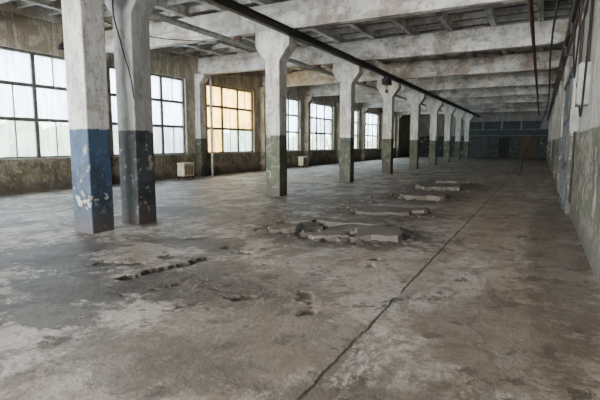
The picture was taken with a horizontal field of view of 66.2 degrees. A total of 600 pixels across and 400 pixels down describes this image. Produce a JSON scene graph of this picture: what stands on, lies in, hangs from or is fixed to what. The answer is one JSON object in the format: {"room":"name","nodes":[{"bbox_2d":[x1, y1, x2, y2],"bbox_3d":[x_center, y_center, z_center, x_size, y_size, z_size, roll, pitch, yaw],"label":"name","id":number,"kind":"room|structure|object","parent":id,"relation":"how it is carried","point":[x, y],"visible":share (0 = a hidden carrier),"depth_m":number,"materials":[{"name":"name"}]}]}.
{"room":"factory floor","nodes":[
{"label":"factory floor","id":0,"kind":"room"},
{"bbox_2d":[0,10,409,194],"bbox_3d":[-1.880,-5.142,29.661,0.400,6.400,70.200,4,8,27],"label":"wall","id":1,"kind":"structure","parent":0,"point":[17,31],"depth_m":21.88,"materials":[{"name":"paint"}]},
{"bbox_2d":[0,46,70,159],"bbox_3d":[-9.400,-3.155,15.164,0.330,3.620,4.400,4,8,27],"label":"window","id":2,"kind":"structure","parent":1,"relation":"in","point":[33,87],"depth_m":15.75,"materials":[{"name":"glass"}]},
{"bbox_2d":[110,66,187,156],"bbox_3d":[-6.630,-3.799,20.447,0.330,3.620,4.400,4,8,27],"label":"window","id":3,"kind":"structure","parent":1,"relation":"in","point":[168,110],"depth_m":21.33,"materials":[{"name":"glass"}]},
{"bbox_2d":[194,73,208,176],"bbox_3d":[-4.853,-3.685,22.994,0.600,5.080,0.440,4,8,27],"label":"pilaster","id":4,"kind":"object","parent":1,"relation":"attached to","point":[200,79],"visible":0.92,"depth_m":22.90,"materials":[{"name":"green paint"}]},
{"bbox_2d":[207,83,254,153],"bbox_3d":[-3.859,-4.441,25.730,0.330,3.620,4.400,4,8,27],"label":"window","id":5,"kind":"structure","parent":1,"relation":"in","point":[232,108],"depth_m":25.70,"materials":[{"name":"glass"}]},
{"bbox_2d":[260,87,265,170],"bbox_3d":[-2.083,-4.328,28.277,0.600,5.080,0.440,4,8,27],"label":"pilaster","id":6,"kind":"object","parent":1,"relation":"attached to","point":[262,89],"visible":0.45,"depth_m":28.14,"materials":[{"name":"paint"}]},
{"bbox_2d":[287,98,298,151],"bbox_3d":[-1.089,-5.085,31.014,0.330,3.620,4.400,4,8,27],"label":"window","id":7,"kind":"structure","parent":1,"relation":"in","point":[292,104],"depth_m":32.27,"materials":[{"name":"glass"}]},
{"bbox_2d":[304,96,313,165],"bbox_3d":[0.688,-4.971,33.560,0.600,5.080,0.440,4,8,27],"label":"pilaster","id":8,"kind":"object","parent":1,"relation":"attached to","point":[308,99],"visible":0.87,"depth_m":33.45,"materials":[{"name":"paint"}]},
{"bbox_2d":[311,102,332,150],"bbox_3d":[1.682,-5.728,36.297,0.330,3.620,4.400,4,8,27],"label":"window","id":9,"kind":"structure","parent":1,"relation":"in","point":[321,114],"depth_m":36.48,"materials":[{"name":"glass"}]},
{"bbox_2d":[336,103,339,162],"bbox_3d":[3.458,-5.614,38.843,0.600,5.080,0.440,4,8,27],"label":"pilaster","id":10,"kind":"object","parent":1,"relation":"attached to","point":[338,104],"visible":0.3,"depth_m":38.71,"materials":[{"name":"paint"}]},
{"bbox_2d":[354,110,357,149],"bbox_3d":[4.452,-6.371,41.580,0.330,3.620,4.400,4,8,27],"label":"window","id":11,"kind":"structure","parent":1,"relation":"in","point":[356,111],"depth_m":43.34,"materials":[{"name":"glass"}]},
{"bbox_2d":[361,108,368,160],"bbox_3d":[6.229,-6.258,44.126,0.600,5.080,0.440,4,8,27],"label":"pilaster","id":12,"kind":"object","parent":1,"relation":"attached to","point":[364,110],"visible":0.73,"depth_m":44.02,"materials":[{"name":"paint"}]},
{"bbox_2d":[366,112,377,148],"bbox_3d":[7.223,-7.014,46.863,0.330,3.620,4.400,4,8,27],"label":"window","id":13,"kind":"structure","parent":1,"relation":"in","point":[371,119],"depth_m":47.34,"materials":[{"name":"glass"}]},
{"bbox_2d":[380,112,382,158],"bbox_3d":[8.999,-6.901,49.409,0.600,5.080,0.440,4,8,27],"label":"pilaster","id":14,"kind":"object","parent":1,"relation":"attached to","point":[381,112],"visible":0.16,"depth_m":49.31,"materials":[{"name":"paint"}]},
{"bbox_2d":[396,115,401,157],"bbox_3d":[11.770,-7.544,54.692,0.600,5.080,0.440,4,8,27],"label":"pilaster","id":15,"kind":"object","parent":1,"relation":"attached to","point":[398,116],"visible":0.98,"depth_m":54.56,"materials":[{"name":"paint"}]},
{"bbox_2d":[0,0,572,85],"bbox_3d":[5.385,-7.628,25.549,16.780,0.570,70.200,4,8,27],"label":"ceiling","id":16,"kind":"structure","parent":0,"point":[46,10],"depth_m":16.66,"materials":[{"name":"concrete"}]},
{"bbox_2d":[57,35,63,49],"bbox_3d":[-7.230,-5.394,14.151,0.540,1.450,0.540,4,8,27],"label":"pendant lamp","id":17,"kind":"object","parent":16,"relation":"hanging from","point":[61,46],"visible":0.26,"depth_m":14.12,"materials":[{"name":"black metal"}]},
{"bbox_2d":[112,0,134,98],"bbox_3d":[-3.432,-3.218,8.870,0.418,2.508,0.064,2,7,18],"label":"hanging cable","id":18,"kind":"object","parent":16,"relation":"hanging from","point":[112,0],"visible":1,"depth_m":8.90,"materials":[{"name":"rubber"}]},
{"bbox_2d":[104,3,502,76],"bbox_3d":[-1.636,-5.193,16.429,10.498,0.428,13.327,-1,7,-12],"label":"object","id":19,"kind":"structure","parent":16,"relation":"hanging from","point":[496,3],"depth_m":13.02,"materials":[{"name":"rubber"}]},
{"bbox_2d":[105,0,527,53],"bbox_3d":[-0.665,-5.559,14.039,16.030,0.797,0.300,4,8,27],"label":"ceiling beam","id":20,"kind":"structure","parent":16,"relation":"attached to","point":[294,14],"depth_m":13.54,"materials":[{"name":"white concrete"}]},
{"bbox_2d":[205,0,480,117],"bbox_3d":[5.926,-6.428,25.411,0.140,0.280,69.600,4,8,27],"label":"beam","id":21,"kind":"structure","parent":16,"relation":"attached to","point":[233,6],"depth_m":14.60,"materials":[{"name":"black metal"}]},
{"bbox_2d":[382,74,391,92],"bbox_3d":[4.171,-5.598,22.117,0.320,0.870,0.900,4,8,27],"label":"electric hoist","id":22,"kind":"object","parent":21,"relation":"hanging from","point":[386,82],"visible":0.95,"depth_m":21.96,"materials":[{"name":"black metal"}]},
{"bbox_2d":[198,18,568,74],"bbox_3d":[2.105,-6.202,19.322,16.030,0.797,0.300,4,8,27],"label":"ceiling beam","id":23,"kind":"structure","parent":16,"relation":"attached to","point":[511,36],"depth_m":17.89,"materials":[{"name":"white concrete"}]},
{"bbox_2d":[262,50,561,86],"bbox_3d":[4.876,-6.845,24.605,16.030,0.797,0.300,4,8,27],"label":"ceiling beam","id":24,"kind":"structure","parent":16,"relation":"attached to","point":[520,62],"depth_m":23.10,"materials":[{"name":"white concrete"}]},
{"bbox_2d":[307,69,557,96],"bbox_3d":[7.646,-7.488,29.888,16.030,0.797,0.300,4,8,27],"label":"ceiling beam","id":25,"kind":"structure","parent":16,"relation":"attached to","point":[524,78],"depth_m":28.50,"materials":[{"name":"white concrete"}]},
{"bbox_2d":[339,83,554,102],"bbox_3d":[10.417,-8.131,35.171,16.030,0.797,0.300,4,8,27],"label":"ceiling beam","id":26,"kind":"structure","parent":16,"relation":"attached to","point":[529,89],"depth_m":33.70,"materials":[{"name":"white concrete"}]},
{"bbox_2d":[363,93,551,107],"bbox_3d":[13.187,-8.774,40.454,16.030,0.797,0.300,4,8,27],"label":"ceiling beam","id":27,"kind":"structure","parent":16,"relation":"attached to","point":[521,98],"depth_m":39.10,"materials":[{"name":"white concrete"}]},
{"bbox_2d":[382,100,550,111],"bbox_3d":[15.958,-9.417,45.737,16.030,0.797,0.300,4,8,27],"label":"ceiling beam","id":28,"kind":"structure","parent":16,"relation":"attached to","point":[518,104],"depth_m":44.23,"materials":[{"name":"white concrete"}]},
{"bbox_2d":[397,106,549,114],"bbox_3d":[18.728,-10.060,51.020,16.030,0.797,0.300,4,8,27],"label":"ceiling beam","id":29,"kind":"structure","parent":16,"relation":"attached to","point":[520,109],"depth_m":49.61,"materials":[{"name":"white concrete"}]},
{"bbox_2d":[505,0,559,175],"bbox_3d":[8.403,-2.859,16.320,0.986,5.163,17.120,3,7,21],"label":"hanging cable","id":30,"kind":"object","parent":16,"relation":"hanging from","point":[558,1],"visible":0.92,"depth_m":14.95,"materials":[{"name":"rubber"}]},
{"bbox_2d":[528,0,539,114],"bbox_3d":[11.549,-6.107,22.501,0.106,0.193,69.600,4,8,27],"label":"ceiling pipe","id":31,"kind":"object","parent":16,"relation":"hanging from","point":[530,2],"depth_m":14.54,"materials":[{"name":"brown metal"}]},
{"bbox_2d":[0,156,599,399],"bbox_3d":[5.362,-1.527,26.303,16.730,0.321,70.200,4,8,27],"label":"floor","id":32,"kind":"structure","parent":0,"point":[352,326],"depth_m":5.02,"materials":[{"name":"concrete"}]},
{"bbox_2d":[61,0,114,233],"bbox_3d":[-3.890,-1.912,8.428,1.180,5.080,0.500,4,8,27],"label":"concrete column","id":33,"kind":"structure","parent":32,"relation":"on","point":[83,20],"depth_m":8.30,"materials":[{"name":"blue paint"}]},
{"bbox_2d":[104,0,156,224],"bbox_3d":[-3.382,-2.030,9.397,1.180,5.080,0.500,4,8,27],"label":"concrete column","id":34,"kind":"structure","parent":32,"relation":"on","point":[134,116],"depth_m":9.25,"materials":[{"name":"paint"}]},
{"bbox_2d":[177,162,193,179],"bbox_3d":[-5.330,-1.356,21.483,0.440,0.760,0.740,4,8,27],"label":"base cabinet","id":35,"kind":"object","parent":32,"relation":"on","point":[183,169],"visible":1,"depth_m":21.23,"materials":[{"name":"beige metal"}]},
{"bbox_2d":[209,76,213,175],"bbox_3d":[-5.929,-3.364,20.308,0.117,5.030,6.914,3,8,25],"label":"riser pipe","id":36,"kind":"object","parent":32,"relation":"on","point":[210,77],"visible":0.5,"depth_m":23.32,"materials":[{"name":"grey metal"}]},
{"bbox_2d":[256,30,295,195],"bbox_3d":[-0.741,-2.643,14.433,1.180,5.080,0.500,4,8,27],"label":"concrete column","id":37,"kind":"structure","parent":32,"relation":"on","point":[276,48],"depth_m":14.20,"materials":[{"name":"green paint"}]},
{"bbox_2d":[16,187,544,384],"bbox_3d":[1.850,0.389,10.542,6.933,0.317,15.782,4,8,27],"label":"rubble","id":38,"kind":"object","parent":32,"relation":"on","point":[352,232],"visible":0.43,"depth_m":8.14,"materials":[{"name":"grey concrete"}]},
{"bbox_2d":[299,221,323,231],"bbox_3d":[0.229,0.573,8.879,0.460,0.262,0.440,-2,7,-20],"label":"slab","id":39,"kind":"object","parent":38,"relation":"on","point":[309,226],"visible":0.62,"depth_m":8.85,"materials":[{"name":"grey concrete"}]},
{"bbox_2d":[323,224,360,233],"bbox_3d":[0.756,0.574,8.756,0.784,0.224,0.596,0,7,0],"label":"slab","id":40,"kind":"object","parent":38,"relation":"on","point":[347,228],"visible":0.52,"depth_m":8.70,"materials":[{"name":"grey concrete"}]},
{"bbox_2d":[268,223,298,232],"bbox_3d":[-0.318,0.539,8.634,0.602,0.166,0.380,0,7,3],"label":"slab","id":41,"kind":"object","parent":32,"relation":"on","point":[284,228],"visible":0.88,"depth_m":8.51,"materials":[{"name":"grey concrete"}]},
{"bbox_2d":[286,216,314,223],"bbox_3d":[0.000,0.442,9.363,0.626,0.168,0.635,1,7,4],"label":"slab","id":42,"kind":"object","parent":32,"relation":"on","point":[291,219],"visible":0.67,"depth_m":9.31,"materials":[{"name":"grey concrete"}]},
{"bbox_2d":[298,156,307,165],"bbox_3d":[0.211,-2.642,32.049,0.440,0.760,0.740,4,8,27],"label":"base cabinet","id":43,"kind":"object","parent":32,"relation":"on","point":[302,161],"visible":1,"depth_m":31.78,"materials":[{"name":"beige metal"}]},
{"bbox_2d":[308,230,348,239],"bbox_3d":[0.508,0.617,8.042,0.740,0.138,0.340,1,7,10],"label":"slab","id":44,"kind":"object","parent":32,"relation":"on","point":[328,234],"visible":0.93,"depth_m":7.96,"materials":[{"name":"grey concrete"}]},
{"bbox_2d":[333,61,362,181],"bbox_3d":[2.030,-3.286,19.716,1.180,5.080,0.500,4,8,27],"label":"concrete column","id":45,"kind":"structure","parent":32,"relation":"on","point":[347,74],"depth_m":19.47,"materials":[{"name":"green paint"}]},
{"bbox_2d":[314,216,386,226],"bbox_3d":[0.988,0.459,9.180,1.542,0.164,0.555,4,8,27],"label":"slab","id":46,"kind":"object","parent":32,"relation":"on","point":[332,221],"visible":0.73,"depth_m":9.09,"materials":[{"name":"grey concrete"}]},
{"bbox_2d":[356,225,402,241],"bbox_3d":[1.383,0.598,8.079,0.830,0.183,0.872,1,7,11],"label":"slab","id":47,"kind":"object","parent":32,"relation":"on","point":[366,233],"visible":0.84,"depth_m":7.83,"materials":[{"name":"grey concrete"}]},
{"bbox_2d":[354,205,409,215],"bbox_3d":[1.944,0.260,10.942,1.352,0.151,0.870,2,7,16],"label":"slab","id":48,"kind":"object","parent":32,"relation":"on","point":[367,210],"visible":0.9,"depth_m":10.72,"materials":[{"name":"grey concrete"}]},
{"bbox_2d":[377,80,400,173],"bbox_3d":[4.801,-3.929,24.999,1.180,5.080,0.500,4,8,27],"label":"concrete column","id":49,"kind":"structure","parent":32,"relation":"on","point":[388,98],"depth_m":24.77,"materials":[{"name":"green paint"}]},
{"bbox_2d":[406,91,425,168],"bbox_3d":[7.571,-4.572,30.282,1.180,5.080,0.500,4,8,27],"label":"concrete column","id":50,"kind":"structure","parent":32,"relation":"on","point":[415,98],"depth_m":30.03,"materials":[{"name":"green paint"}]},
{"bbox_2d":[407,207,429,213],"bbox_3d":[2.723,0.261,10.977,0.662,0.166,0.633,0,7,-1],"label":"slab","id":51,"kind":"object","parent":32,"relation":"on","point":[423,210],"visible":0.66,"depth_m":10.71,"materials":[{"name":"grey concrete"}]},
{"bbox_2d":[403,190,448,200],"bbox_3d":[3.795,-0.127,13.876,1.315,0.221,1.261,4,8,27],"label":"slab","id":52,"kind":"object","parent":32,"relation":"on","point":[418,195],"visible":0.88,"depth_m":13.54,"materials":[{"name":"grey concrete"}]},
{"bbox_2d":[426,99,442,164],"bbox_3d":[10.341,-5.216,35.566,1.180,5.080,0.500,4,8,27],"label":"concrete column","id":53,"kind":"structure","parent":32,"relation":"on","point":[434,105],"depth_m":35.32,"materials":[{"name":"green paint"}]},
{"bbox_2d":[415,183,462,190],"bbox_3d":[5.002,-0.457,16.592,1.726,0.217,1.279,2,7,16],"label":"slab","id":54,"kind":"object","parent":32,"relation":"on","point":[425,186],"visible":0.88,"depth_m":16.26,"materials":[{"name":"grey concrete"}]},
{"bbox_2d":[441,105,455,162],"bbox_3d":[13.112,-5.859,40.849,1.180,5.080,0.500,4,8,27],"label":"concrete column","id":55,"kind":"structure","parent":32,"relation":"on","point":[448,110],"depth_m":40.60,"materials":[{"name":"green paint"}]},
{"bbox_2d":[436,179,476,183],"bbox_3d":[6.693,-0.812,19.684,1.708,0.116,1.475,4,8,27],"label":"slab","id":56,"kind":"object","parent":32,"relation":"on","point":[452,181],"visible":0.96,"depth_m":19.23,"materials":[{"name":"grey concrete"}]},
{"bbox_2d":[453,109,465,159],"bbox_3d":[15.883,-6.502,46.132,1.180,5.080,0.500,4,8,27],"label":"concrete column","id":57,"kind":"structure","parent":32,"relation":"on","point":[458,114],"depth_m":45.87,"materials":[{"name":"green paint"}]},
{"bbox_2d":[463,113,473,158],"bbox_3d":[18.653,-7.145,51.415,1.180,5.080,0.500,4,8,27],"label":"concrete column","id":58,"kind":"structure","parent":32,"relation":"on","point":[468,117],"depth_m":51.18,"materials":[{"name":"green paint"}]},
{"bbox_2d":[150,11,453,115],"bbox_3d":[4.072,-6.535,26.370,0.297,0.278,69.600,4,8,27],"label":"ceiling beam","id":59,"kind":"structure","parent":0,"point":[237,41],"depth_m":14.30,"materials":[{"name":"white concrete"}]},
{"bbox_2d":[409,110,548,157],"bbox_3d":[21.523,-8.431,56.681,16.780,6.400,0.300,4,8,27],"label":"wall","id":60,"kind":"structure","parent":0,"point":[424,136],"depth_m":55.78,"materials":[{"name":"paint"}]},
{"bbox_2d":[471,137,488,156],"bbox_3d":[22.042,-6.479,56.374,1.900,2.500,0.140,4,8,27],"label":"door","id":61,"kind":"structure","parent":60,"relation":"in","point":[479,144],"depth_m":56.36,"materials":[{"name":"teal paint"}]},
{"bbox_2d":[497,137,509,157],"bbox_3d":[24.437,-6.328,55.136,1.300,2.500,0.140,4,8,27],"label":"door","id":62,"kind":"structure","parent":60,"relation":"in","point":[503,142],"depth_m":55.13,"materials":[{"name":"teal paint"}]},
{"bbox_2d":[470,121,547,135],"bbox_3d":[24.424,-8.539,54.885,9.260,1.650,0.120,4,8,27],"label":"trim","id":63,"kind":"structure","parent":60,"relation":"attached to","point":[475,127],"depth_m":54.74,"materials":[{"name":"teal paint"}]},
{"bbox_2d":[518,136,537,157],"bbox_3d":[26.743,-6.183,53.944,1.900,2.500,0.140,4,8,27],"label":"door","id":64,"kind":"structure","parent":60,"relation":"in","point":[531,151],"depth_m":53.92,"materials":[{"name":"brown paint"}]},
{"bbox_2d":[551,0,599,287],"bbox_3d":[12.671,-4.226,22.142,0.350,6.400,70.200,4,8,27],"label":"wall","id":65,"kind":"structure","parent":0,"point":[584,213],"depth_m":7.30,"materials":[{"name":"paint"}]},
{"bbox_2d":[546,118,549,159],"bbox_3d":[25.798,-6.685,47.724,0.110,5.100,0.500,4,8,27],"label":"pilaster","id":66,"kind":"object","parent":65,"relation":"attached to","point":[549,118],"visible":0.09,"depth_m":47.53,"materials":[{"name":"paint"}]},
{"bbox_2d":[547,114,550,161],"bbox_3d":[23.027,-6.042,42.441,0.110,5.100,0.500,4,8,27],"label":"pilaster","id":67,"kind":"object","parent":65,"relation":"attached to","point":[550,114],"visible":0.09,"depth_m":42.27,"materials":[{"name":"paint"}]},
{"bbox_2d":[548,107,552,163],"bbox_3d":[20.257,-5.399,37.158,0.110,5.100,0.500,4,8,27],"label":"pilaster","id":68,"kind":"object","parent":65,"relation":"attached to","point":[552,107],"visible":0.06,"depth_m":36.98,"materials":[{"name":"paint"}]},
{"bbox_2d":[549,101,554,167],"bbox_3d":[17.486,-4.756,31.875,0.110,5.100,0.500,4,8,27],"label":"pilaster","id":69,"kind":"object","parent":65,"relation":"attached to","point":[554,101],"visible":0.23,"depth_m":31.71,"materials":[{"name":"paint"}]},
{"bbox_2d":[551,91,557,171],"bbox_3d":[14.716,-4.113,26.591,0.110,5.100,0.500,4,8,27],"label":"pilaster","id":70,"kind":"object","parent":65,"relation":"attached to","point":[556,97],"visible":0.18,"depth_m":26.42,"materials":[{"name":"paint"}]},
{"bbox_2d":[553,78,561,178],"bbox_3d":[11.945,-3.470,21.308,0.110,5.100,0.500,4,8,27],"label":"pilaster","id":71,"kind":"object","parent":65,"relation":"attached to","point":[560,84],"visible":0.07,"depth_m":21.14,"materials":[{"name":"paint"}]},
{"bbox_2d":[557,52,569,190],"bbox_3d":[9.175,-2.827,16.025,0.110,5.100,0.500,4,8,27],"label":"pilaster","id":72,"kind":"object","parent":65,"relation":"attached to","point":[567,62],"visible":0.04,"depth_m":15.86,"materials":[{"name":"paint"}]},
{"bbox_2d":[558,67,572,208],"bbox_3d":[7.695,-1.788,13.407,0.190,3.530,5.100,4,8,27],"label":"door","id":73,"kind":"structure","parent":65,"relation":"in","point":[568,86],"depth_m":12.14,"materials":[{"name":"blue paint"}]},
{"bbox_2d":[547,0,584,119],"bbox_3d":[12.401,-5.633,22.112,0.260,0.700,69.600,4,8,27],"label":"pipe","id":74,"kind":"object","parent":65,"relation":"attached to","point":[573,19],"visible":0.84,"depth_m":13.30,"materials":[{"name":"black metal"}]},
{"bbox_2d":[573,0,593,116],"bbox_3d":[4.737,-2.515,7.718,0.090,2.243,5.524,4,8,27],"label":"hanging cable","id":75,"kind":"object","parent":74,"relation":"hanging from","point":[581,21],"visible":1,"depth_m":7.44,"materials":[{"name":"rubber"}]},
{"bbox_2d":[569,107,578,131],"bbox_3d":[5.862,-1.721,9.834,0.160,0.500,0.300,4,8,27],"label":"electrical box","id":76,"kind":"object","parent":65,"relation":"attached to","point":[574,116],"visible":0.96,"depth_m":9.71,"materials":[{"name":"paint"}]},
{"bbox_2d":[564,3,584,213],"bbox_3d":[6.404,-2.184,10.742,0.110,5.100,0.500,4,8,27],"label":"pilaster","id":77,"kind":"object","parent":65,"relation":"attached to","point":[566,204],"visible":0.36,"depth_m":10.69,"materials":[{"name":"paint"}]},
{"bbox_2d":[568,25,581,202],"bbox_3d":[6.109,-1.866,10.198,0.048,3.900,0.048,4,8,27],"label":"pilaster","id":78,"kind":"object","parent":65,"relation":"attached to","point":[574,132],"visible":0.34,"depth_m":10.29,"materials":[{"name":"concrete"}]},
{"bbox_2d":[576,21,584,106],"bbox_3d":[5.901,-2.865,9.674,0.042,1.790,0.042,4,8,27],"label":"conduit pipe","id":79,"kind":"object","parent":65,"relation":"attached to","point":[583,24],"visible":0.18,"depth_m":9.61,"materials":[{"name":"black metal"}]},
{"bbox_2d":[575,62,591,105],"bbox_3d":[4.909,-2.001,8.000,0.200,0.700,0.450,4,8,27],"label":"electrical box","id":80,"kind":"object","parent":65,"relation":"attached to","point":[580,69],"visible":0.93,"depth_m":7.81,"materials":[{"name":"paint"}]},
{"bbox_2d":[588,8,593,61],"bbox_3d":[4.954,-2.943,7.833,0.042,1.190,0.042,4,8,27],"label":"conduit pipe","id":81,"kind":"object","parent":65,"relation":"attached to","point":[593,8],"visible":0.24,"depth_m":7.84,"materials":[{"name":"black metal"}]},
{"label":"outside","id":82,"kind":"structure","parent":0,"visible":0},
{"bbox_3d":[-19.765,-3.513,44.009,44.200,0.200,120.000,4,8,27],"label":"ground","id":83,"kind":"structure","parent":82,"visible":0},
{"bbox_2d":[0,120,373,156],"bbox_3d":[-7.420,-4.752,41.142,7.620,4.536,85.457,4,8,27],"label":"trees","id":84,"kind":"object","parent":83,"relation":"on","point":[25,136],"visible":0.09,"depth_m":26.19,"materials":[{"name":"green plant"}]}
]}

